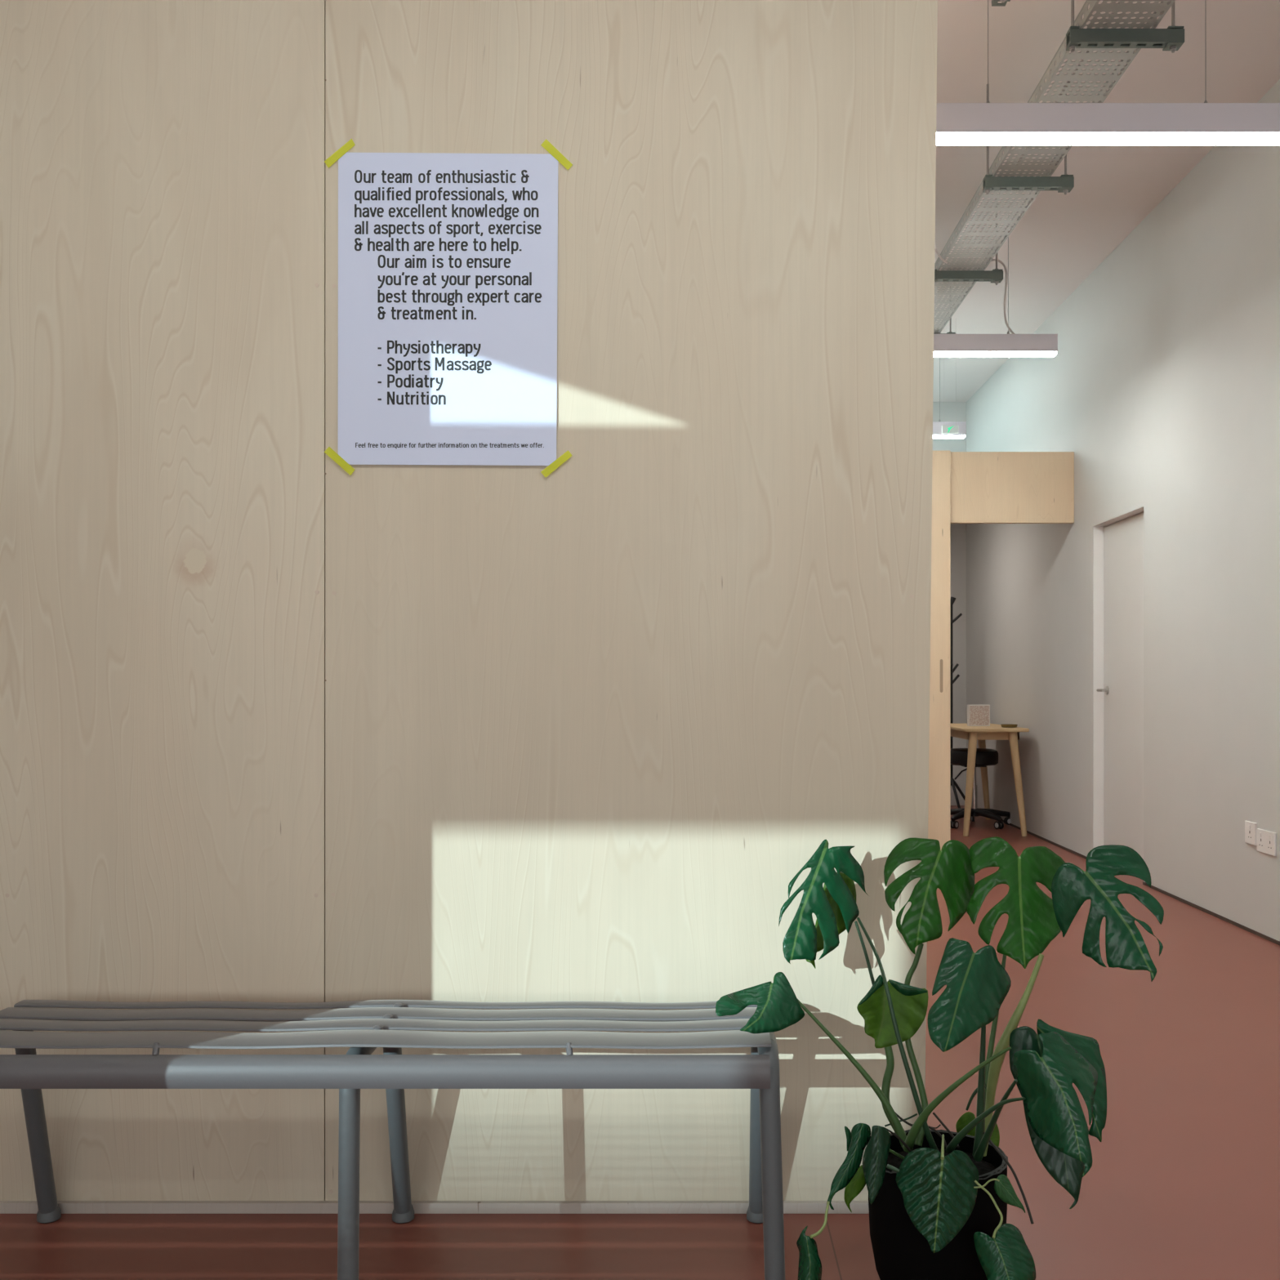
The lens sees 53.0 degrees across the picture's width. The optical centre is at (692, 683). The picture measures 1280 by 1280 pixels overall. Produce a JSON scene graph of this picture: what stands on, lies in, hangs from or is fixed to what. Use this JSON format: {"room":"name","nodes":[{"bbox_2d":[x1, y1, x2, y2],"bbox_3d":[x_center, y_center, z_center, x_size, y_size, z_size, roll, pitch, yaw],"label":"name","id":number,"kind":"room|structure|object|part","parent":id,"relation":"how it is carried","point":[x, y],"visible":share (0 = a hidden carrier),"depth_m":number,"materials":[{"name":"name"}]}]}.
{"room":"clinic waiting area","nodes":[
{"label":"clinic waiting area","id":0,"kind":"room"},
{"bbox_2d":[0,0,937,1200],"bbox_3d":[-0.631,-0.190,2.589,2.238,2.480,0.076,0,0,0],"label":"wall","id":1,"kind":"structure","parent":0,"point":[278,723],"depth_m":2.55,"materials":[{"name":"brown wood"}]},
{"bbox_2d":[0,1199,869,1213],"bbox_3d":[-0.645,1.040,2.556,2.209,0.021,0.032,0,0,0],"label":"baseboard","id":2,"kind":"structure","parent":1,"relation":"attached to","point":[324,1206],"depth_m":2.54,"materials":[{"name":"brown wood"}]},
{"bbox_2d":[324,138,572,477],"bbox_3d":[-0.485,-0.747,2.548,0.495,0.675,0.006,0,0,0],"label":"poster","id":3,"kind":"object","parent":1,"relation":"attached to","point":[448,263],"depth_m":2.55,"materials":[{"name":"white paper"}]},
{"bbox_3d":[-0.701,-0.442,2.546,0.062,0.058,0.001,0,0,0],"label":"tape strip","id":4,"kind":"part","parent":3,"relation":"part of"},
{"bbox_3d":[-0.702,-1.054,2.550,0.062,0.059,0.001,0,0,0],"label":"tape strip","id":5,"kind":"part","parent":3,"relation":"part of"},
{"bbox_3d":[-0.270,-1.052,2.550,0.064,0.062,0.001,0,0,0],"label":"tape strip","id":6,"kind":"part","parent":3,"relation":"part of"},
{"bbox_3d":[-0.270,-0.436,2.546,0.063,0.054,0.001,0,0,0],"label":"tape strip","id":7,"kind":"part","parent":3,"relation":"part of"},
{"bbox_2d":[0,805,1279,1279],"bbox_3d":[-1.270,1.110,4.730,7.660,0.120,12.860,0,0,0],"label":"floor","id":8,"kind":"structure","parent":0,"point":[1182,1182],"depth_m":2.59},
{"bbox_2d":[0,999,785,1279],"bbox_3d":[-0.567,0.822,2.310,1.451,0.456,0.447,0,0,0],"label":"bench","id":9,"kind":"object","parent":8,"relation":"on","point":[361,1026],"visible":0.97,"depth_m":2.14,"materials":[{"name":"grey metal"}]},
{"bbox_3d":[-1.261,0.821,2.447,0.034,0.442,0.163,0,0,0],"label":"leg","id":10,"kind":"part","parent":9,"relation":"part of","materials":[{"name":"grey metal"}]},
{"bbox_3d":[-0.567,0.824,2.131,0.034,0.428,0.081,0,0,0],"label":"leg","id":11,"kind":"part","parent":9,"relation":"part of","materials":[{"name":"grey metal"}]},
{"bbox_3d":[-0.567,0.627,2.269,0.034,0.034,0.198,0,0,0],"label":"rail","id":12,"kind":"part","parent":9,"relation":"part of","materials":[{"name":"grey metal"}]},
{"bbox_3d":[-0.567,0.629,2.397,1.388,0.031,0.004,0,0,0],"label":"rail","id":13,"kind":"part","parent":9,"relation":"part of","materials":[{"name":"grey metal"}]},
{"bbox_3d":[-0.567,0.639,2.112,1.388,0.049,0.028,0,0,0],"label":"rail","id":14,"kind":"part","parent":9,"relation":"part of","materials":[{"name":"grey metal"}]},
{"bbox_3d":[-0.567,0.826,2.447,0.034,0.432,0.163,0,0,0],"label":"leg","id":15,"kind":"part","parent":9,"relation":"part of","materials":[{"name":"grey metal"}]},
{"bbox_3d":[0.127,0.821,2.447,0.034,0.442,0.163,0,0,0],"label":"leg","id":16,"kind":"part","parent":9,"relation":"part of","materials":[{"name":"grey metal"}]},
{"bbox_3d":[0.127,0.617,2.269,0.034,0.034,0.198,0,0,0],"label":"rail","id":17,"kind":"part","parent":9,"relation":"part of","materials":[{"name":"grey metal"}]},
{"bbox_3d":[0.132,0.819,2.131,0.044,0.439,0.081,0,0,0],"label":"leg","id":18,"kind":"part","parent":9,"relation":"part of","materials":[{"name":"grey metal"}]},
{"bbox_2d":[715,836,1164,1279],"bbox_3d":[0.432,0.659,2.186,0.695,0.783,0.442,0,0,23],"label":"monstera plant","id":19,"kind":"object","parent":8,"relation":"on","point":[938,1200],"visible":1,"depth_m":2.12,"materials":[{"name":"green plant"}]},
{"bbox_3d":[0.272,0.663,2.187,0.194,0.249,0.030,0,0,0],"label":"stem","id":20,"kind":"part","parent":19,"relation":"part of","materials":[{"name":"green plant"}]},
{"bbox_3d":[0.332,0.550,2.361,0.012,0.206,0.132,0,0,-19],"label":"stem","id":21,"kind":"part","parent":19,"relation":"part of","materials":[{"name":"green plant"}]},
{"bbox_3d":[0.349,0.721,2.267,0.034,0.149,0.075,0,0,-16],"label":"stem","id":22,"kind":"part","parent":19,"relation":"part of","materials":[{"name":"green plant"}]},
{"bbox_3d":[0.363,0.618,2.287,0.106,0.354,0.267,0,0,0],"label":"stem","id":23,"kind":"part","parent":19,"relation":"part of","materials":[{"name":"green plant"}]},
{"bbox_3d":[0.388,0.626,2.234,0.042,0.336,0.080,0,0,0],"label":"stem","id":24,"kind":"part","parent":19,"relation":"part of","materials":[{"name":"green plant"}]},
{"bbox_3d":[0.419,0.928,2.200,0.234,0.244,0.234,0,0,0],"label":"pot","id":25,"kind":"part","parent":19,"relation":"part of","materials":[{"name":"black ceramic"}]},
{"bbox_3d":[0.407,0.755,2.089,0.005,0.019,0.065,0,0,12],"label":"stem","id":26,"kind":"part","parent":19,"relation":"part of","materials":[{"name":"green plant"}]},
{"bbox_3d":[0.421,0.678,2.079,0.200,0.212,0.032,0,0,44],"label":"stem","id":27,"kind":"part","parent":19,"relation":"part of","materials":[{"name":"green plant"}]},
{"bbox_3d":[0.483,0.683,2.159,0.024,0.228,0.018,0,0,28],"label":"stem","id":28,"kind":"part","parent":19,"relation":"part of","materials":[{"name":"green plant"}]},
{"bbox_3d":[0.462,0.709,2.053,0.023,0.141,0.178,0,0,-28],"label":"stem","id":29,"kind":"part","parent":19,"relation":"part of","materials":[{"name":"green plant"}]},
{"bbox_3d":[0.522,0.644,2.241,0.075,0.335,0.015,0,0,-41],"label":"stem","id":30,"kind":"part","parent":19,"relation":"part of","materials":[{"name":"green plant"}]},
{"bbox_3d":[0.486,0.705,2.067,0.015,0.182,0.159,0,0,-8],"label":"stem","id":31,"kind":"part","parent":19,"relation":"part of","materials":[{"name":"green plant"}]},
{"bbox_3d":[0.542,0.633,2.186,0.104,0.352,0.041,0,0,0],"label":"stem","id":32,"kind":"part","parent":19,"relation":"part of","materials":[{"name":"green plant"}]},
{"bbox_2d":[950,596,965,808],"bbox_3d":[2.067,0.176,10.187,0.278,1.736,0.361,0,0,-42],"label":"coat stand","id":33,"kind":"object","parent":8,"relation":"on","point":[953,783],"visible":0.49,"depth_m":10.19,"materials":[{"name":"black metal"}]},
{"bbox_3d":[2.077,0.894,10.102,0.022,0.300,0.217,0,0,-13],"label":"leg","id":34,"kind":"part","parent":33,"relation":"part of","materials":[{"name":"black metal"}]},
{"bbox_3d":[2.143,0.894,10.152,0.217,0.300,0.022,0,0,29],"label":"leg","id":35,"kind":"part","parent":33,"relation":"part of","materials":[{"name":"black metal"}]},
{"bbox_2d":[950,748,1010,829],"bbox_3d":[2.095,0.765,9.512,0.575,0.569,0.572,0,0,0],"label":"stool","id":36,"kind":"object","parent":8,"relation":"on","point":[984,756],"visible":0.71,"depth_m":9.37,"materials":[{"name":"black plastic"}]},
{"bbox_3d":[1.981,0.654,9.392,0.183,0.091,0.018,0,0,-38],"label":"lever","id":37,"kind":"part","parent":36,"relation":"part of","materials":[{"name":"black metal"}]},
{"bbox_3d":[2.070,0.539,9.500,0.380,0.117,0.380,0,0,0],"label":"seat","id":38,"kind":"part","parent":36,"relation":"part of","materials":[{"name":"black leather"}]},
{"bbox_2d":[950,723,1029,836],"bbox_3d":[2.090,0.680,9.375,0.456,0.744,1.150,0,0,0],"label":"desk","id":39,"kind":"object","parent":8,"relation":"on","point":[993,732],"visible":0.67,"depth_m":8.85,"materials":[{"name":"brown wood"}]},
{"bbox_3d":[1.917,0.691,8.858,0.131,0.723,0.059,0,0,-38],"label":"leg","id":40,"kind":"part","parent":39,"relation":"part of","materials":[{"name":"brown wood"}]},
{"bbox_2d":[967,704,990,726],"bbox_3d":[2.079,0.231,9.329,0.154,0.155,0.061,0,0,0],"label":"box","id":41,"kind":"object","parent":39,"relation":"on","point":[977,715],"visible":1,"depth_m":9.30,"materials":[{"name":"white plastic"}]},
{"bbox_3d":[2.244,0.691,9.893,0.135,0.723,0.059,0,0,-38],"label":"leg","id":42,"kind":"part","parent":39,"relation":"part of","materials":[{"name":"brown wood"}]},
{"bbox_2d":[1000,723,1017,727],"bbox_3d":[2.226,0.297,9.020,0.116,0.022,0.116,0,0,0],"label":"dish","id":43,"kind":"object","parent":39,"relation":"on","point":[1005,725],"visible":1,"depth_m":8.97,"materials":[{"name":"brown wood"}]},
{"bbox_3d":[2.244,0.691,8.857,0.135,0.723,0.059,0,0,38],"label":"leg","id":44,"kind":"part","parent":39,"relation":"part of","materials":[{"name":"brown wood"}]},
{"bbox_2d":[932,401,966,805],"bbox_3d":[-1.220,-0.690,11.110,7.560,3.480,0.100,0,0,0],"label":"wall","id":45,"kind":"structure","parent":0,"point":[947,409],"depth_m":11.06,"materials":[{"name":"white paint"}]},
{"bbox_2d":[950,451,1074,523],"bbox_3d":[1.954,-1.214,7.955,0.809,0.439,0.050,0,0,0],"label":"wall header","id":46,"kind":"structure","parent":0,"point":[987,487],"depth_m":7.93,"materials":[{"name":"beige wood"}]},
{"bbox_2d":[932,0,1279,401],"bbox_3d":[-1.270,-2.490,4.730,7.660,0.120,12.860,0,0,0],"label":"ceiling","id":47,"kind":"structure","parent":0,"point":[1060,239],"depth_m":5.81,"materials":[{"name":"paint"}]},
{"bbox_2d":[933,269,955,334],"bbox_3d":[1.361,-2.207,7.520,0.358,0.446,0.052,0,0,0],"label":"hanger","id":48,"kind":"object","parent":47,"relation":"hanging from","point":[950,332],"visible":0.05,"depth_m":7.51,"materials":[{"name":"silver metal"}]},
{"bbox_3d":[1.512,-2.207,7.520,0.010,0.446,0.010,0,0,0],"label":"threaded rod","id":49,"kind":"part","parent":48,"relation":"part of","materials":[{"name":"silver metal"}]},
{"bbox_2d":[932,356,966,438],"bbox_3d":[0.269,-2.046,8.670,3.143,0.766,0.074,0,0,0],"label":"lamp","id":50,"kind":"object","parent":47,"relation":"hanging from","point":[937,425],"visible":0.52,"depth_m":8.63,"materials":[{"name":"white metal"}]},
{"bbox_2d":[932,435,965,438],"bbox_3d":[0.269,-1.668,8.670,3.134,0.010,0.070,0,0,0],"label":"diffuser","id":51,"kind":"object","parent":50,"relation":"attached to","point":[934,436],"depth_m":8.64,"materials":[{"name":"white plastic"}]},
{"bbox_2d":[941,318,958,433],"bbox_3d":[1.712,-2.047,8.529,0.110,0.765,0.022,0,0,0],"label":"exit sign","id":52,"kind":"object","parent":47,"relation":"hanging from","point":[945,429],"visible":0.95,"depth_m":8.52,"materials":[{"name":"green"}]},
{"bbox_2d":[934,206,1003,285],"bbox_3d":[1.361,-2.207,6.380,0.358,0.446,0.052,0,0,0],"label":"hanger","id":53,"kind":"object","parent":47,"relation":"hanging from","point":[996,275],"visible":0.65,"depth_m":6.36,"materials":[{"name":"silver metal"}]},
{"bbox_3d":[1.512,-2.207,6.380,0.010,0.446,0.010,0,0,0],"label":"threaded rod","id":54,"kind":"part","parent":53,"relation":"part of","materials":[{"name":"silver metal"}]},
{"bbox_2d":[990,278,1003,282],"bbox_3d":[1.512,-2.004,6.380,0.048,0.005,0.052,0,0,0],"label":"washer","id":55,"kind":"object","parent":53,"relation":"in","point":[992,280],"depth_m":6.37,"materials":[{"name":"grey metal"}]},
{"bbox_2d":[933,0,1175,333],"bbox_3d":[1.306,-2.204,6.550,0.292,0.348,7.700,0,0,0],"label":"cable tray","id":56,"kind":"object","parent":53,"relation":"hanging from","point":[942,296],"visible":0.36,"depth_m":4.99,"materials":[{"name":"grey metal"}]},
{"bbox_2d":[933,206,1057,356],"bbox_3d":[0.269,-2.046,6.495,3.143,0.766,0.083,0,0,0],"label":"lamp","id":57,"kind":"object","parent":47,"relation":"hanging from","point":[1008,345],"visible":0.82,"depth_m":6.46,"materials":[{"name":"white metal"}]},
{"bbox_2d":[933,352,1057,356],"bbox_3d":[0.269,-1.668,6.500,3.134,0.010,0.070,0,0,0],"label":"diffuser","id":58,"kind":"object","parent":57,"relation":"attached to","point":[935,354],"depth_m":6.47,"materials":[{"name":"white plastic"}]},
{"bbox_2d":[991,0,1010,6],"bbox_3d":[0.920,-2.225,3.480,0.052,0.410,0.760,0,0,0],"label":"bracket","id":59,"kind":"object","parent":47,"relation":"hanging from","point":[994,2],"visible":1,"depth_m":3.85,"materials":[{"name":"silver metal"}]},
{"bbox_2d":[992,0,1010,1],"bbox_3d":[0.920,-2.036,3.800,0.052,0.005,0.048,0,0,0],"label":"washer","id":60,"kind":"object","parent":59,"relation":"in","point":[992,0],"depth_m":3.82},
{"bbox_2d":[982,84,1074,195],"bbox_3d":[1.361,-2.207,5.200,0.358,0.446,0.052,0,0,0],"label":"hanger","id":61,"kind":"object","parent":47,"relation":"hanging from","point":[1064,184],"visible":0.88,"depth_m":5.18,"materials":[{"name":"silver metal"}]},
{"bbox_2d":[982,186,992,192],"bbox_3d":[1.196,-2.004,5.200,0.028,0.005,0.052,0,0,0],"label":"washer","id":62,"kind":"object","parent":61,"relation":"in","point":[986,189],"depth_m":5.19,"materials":[{"name":"grey metal"}]},
{"bbox_3d":[1.196,-2.207,5.200,0.010,0.446,0.010,0,0,0],"label":"threaded rod","id":63,"kind":"part","parent":61,"relation":"part of","materials":[{"name":"silver metal"}]},
{"bbox_3d":[1.512,-2.207,5.200,0.010,0.446,0.010,0,0,0],"label":"threaded rod","id":64,"kind":"part","parent":61,"relation":"part of","materials":[{"name":"silver metal"}]},
{"bbox_2d":[1057,186,1073,192],"bbox_3d":[1.512,-2.004,5.200,0.048,0.005,0.052,0,0,0],"label":"washer","id":65,"kind":"object","parent":61,"relation":"in","point":[1061,189],"depth_m":5.19,"materials":[{"name":"grey metal"}]},
{"bbox_2d":[1060,174,1073,176],"bbox_3d":[1.512,-2.051,5.200,0.048,0.005,0.052,0,0,0],"label":"washer","id":66,"kind":"object","parent":61,"relation":"in","point":[1061,175],"depth_m":5.17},
{"bbox_2d":[936,0,1279,145],"bbox_3d":[0.269,-2.046,3.930,3.143,0.766,0.074,0,0,0],"label":"lamp","id":67,"kind":"object","parent":47,"relation":"hanging from","point":[987,123],"visible":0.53,"depth_m":3.89,"materials":[{"name":"white metal"}]},
{"bbox_2d":[936,132,1279,145],"bbox_3d":[0.269,-1.668,3.930,3.134,0.010,0.070,0,0,0],"label":"diffuser","id":68,"kind":"object","parent":67,"relation":"attached to","point":[942,138],"depth_m":3.91,"materials":[{"name":"white plastic"}]},
{"bbox_2d":[1065,0,1184,53],"bbox_3d":[1.359,-2.207,4.030,0.358,0.446,0.052,0,0,0],"label":"hanger","id":69,"kind":"object","parent":47,"relation":"hanging from","point":[1171,38],"visible":1,"depth_m":4.01,"materials":[{"name":"silver metal"}]},
{"bbox_3d":[1.194,-2.207,4.030,0.010,0.446,0.010,0,0,0],"label":"threaded rod","id":70,"kind":"part","parent":69,"relation":"part of","materials":[{"name":"silver metal"}]},
{"bbox_2d":[1065,26,1079,35],"bbox_3d":[1.194,-2.051,4.030,0.028,0.005,0.052,0,0,0],"label":"washer","id":71,"kind":"object","parent":69,"relation":"in","point":[1073,30],"depth_m":4.01,"materials":[{"name":"grey metal"}]},
{"bbox_2d":[1065,40,1079,50],"bbox_3d":[1.194,-2.004,4.030,0.028,0.005,0.052,0,0,0],"label":"washer","id":72,"kind":"object","parent":69,"relation":"in","point":[1071,45],"depth_m":4.02,"materials":[{"name":"grey metal"}]},
{"bbox_3d":[1.510,-2.207,4.030,0.010,0.446,0.010,0,0,0],"label":"threaded rod","id":73,"kind":"part","parent":69,"relation":"part of","materials":[{"name":"silver metal"}]},
{"bbox_2d":[1162,40,1183,50],"bbox_3d":[1.510,-2.004,4.030,0.048,0.005,0.052,0,0,0],"label":"washer","id":74,"kind":"object","parent":69,"relation":"in","point":[1166,45],"depth_m":4.02,"materials":[{"name":"grey metal"}]},
{"bbox_2d":[1167,26,1183,28],"bbox_3d":[1.510,-2.051,4.030,0.048,0.005,0.052,0,0,0],"label":"washer","id":75,"kind":"object","parent":69,"relation":"in","point":[1169,27],"depth_m":4.00,"materials":[{"name":"grey metal"}]},
{"bbox_2d":[966,79,1279,941],"bbox_3d":[2.460,-0.690,4.730,0.200,3.480,12.860,0,0,0],"label":"wall","id":76,"kind":"structure","parent":0,"point":[1161,382],"depth_m":6.35,"materials":[{"name":"white paint"}]},
{"bbox_2d":[1093,506,1143,859],"bbox_3d":[2.456,0.061,7.135,0.206,1.978,0.850,0,0,0],"label":"door","id":77,"kind":"structure","parent":76,"relation":"in","point":[1118,541],"depth_m":7.29,"materials":[{"name":"paint"}]},
{"bbox_3d":[2.388,0.038,7.443,0.068,0.051,0.136,0,0,0],"label":"handle","id":78,"kind":"part","parent":77,"relation":"part of","materials":[{"name":"silver metal"}]},
{"bbox_2d":[1001,820,1279,945],"bbox_3d":[2.357,1.043,4.730,0.006,0.014,12.660,0,0,0],"label":"baseboard","id":79,"kind":"structure","parent":76,"relation":"attached to","point":[1271,939],"depth_m":6.05,"materials":[{"name":"brown"}]},
{"bbox_2d":[1244,820,1257,845],"bbox_3d":[2.354,0.630,5.412,0.012,0.094,0.100,0,0,0],"label":"wall socket","id":80,"kind":"object","parent":76,"relation":"attached to","point":[1251,828],"visible":1,"depth_m":5.40,"materials":[{"name":"white plastic"}]},
{"bbox_2d":[1257,828,1276,856],"bbox_3d":[2.354,0.650,5.264,0.012,0.094,0.165,0,0,0],"label":"wall socket","id":81,"kind":"object","parent":76,"relation":"attached to","point":[1266,840],"visible":1,"depth_m":5.25,"materials":[{"name":"white plastic"}]},
{"bbox_3d":[-0.705,-0.192,7.955,2.090,2.484,0.050,0,0,0],"label":"wall","id":82,"kind":"structure","parent":0,"visible":0},
{"bbox_2d":[927,450,950,849],"bbox_3d":[0.968,-0.194,7.904,1.235,2.480,0.042,0,0,0],"label":"door","id":83,"kind":"structure","parent":82,"relation":"in","point":[939,744],"depth_m":7.88,"materials":[{"name":"beige wood"}]},
{"bbox_3d":[1.529,-0.048,7.885,0.018,0.205,0.004,0,0,0],"label":"finger pull","id":84,"kind":"part","parent":83,"relation":"part of","materials":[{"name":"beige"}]}
]}

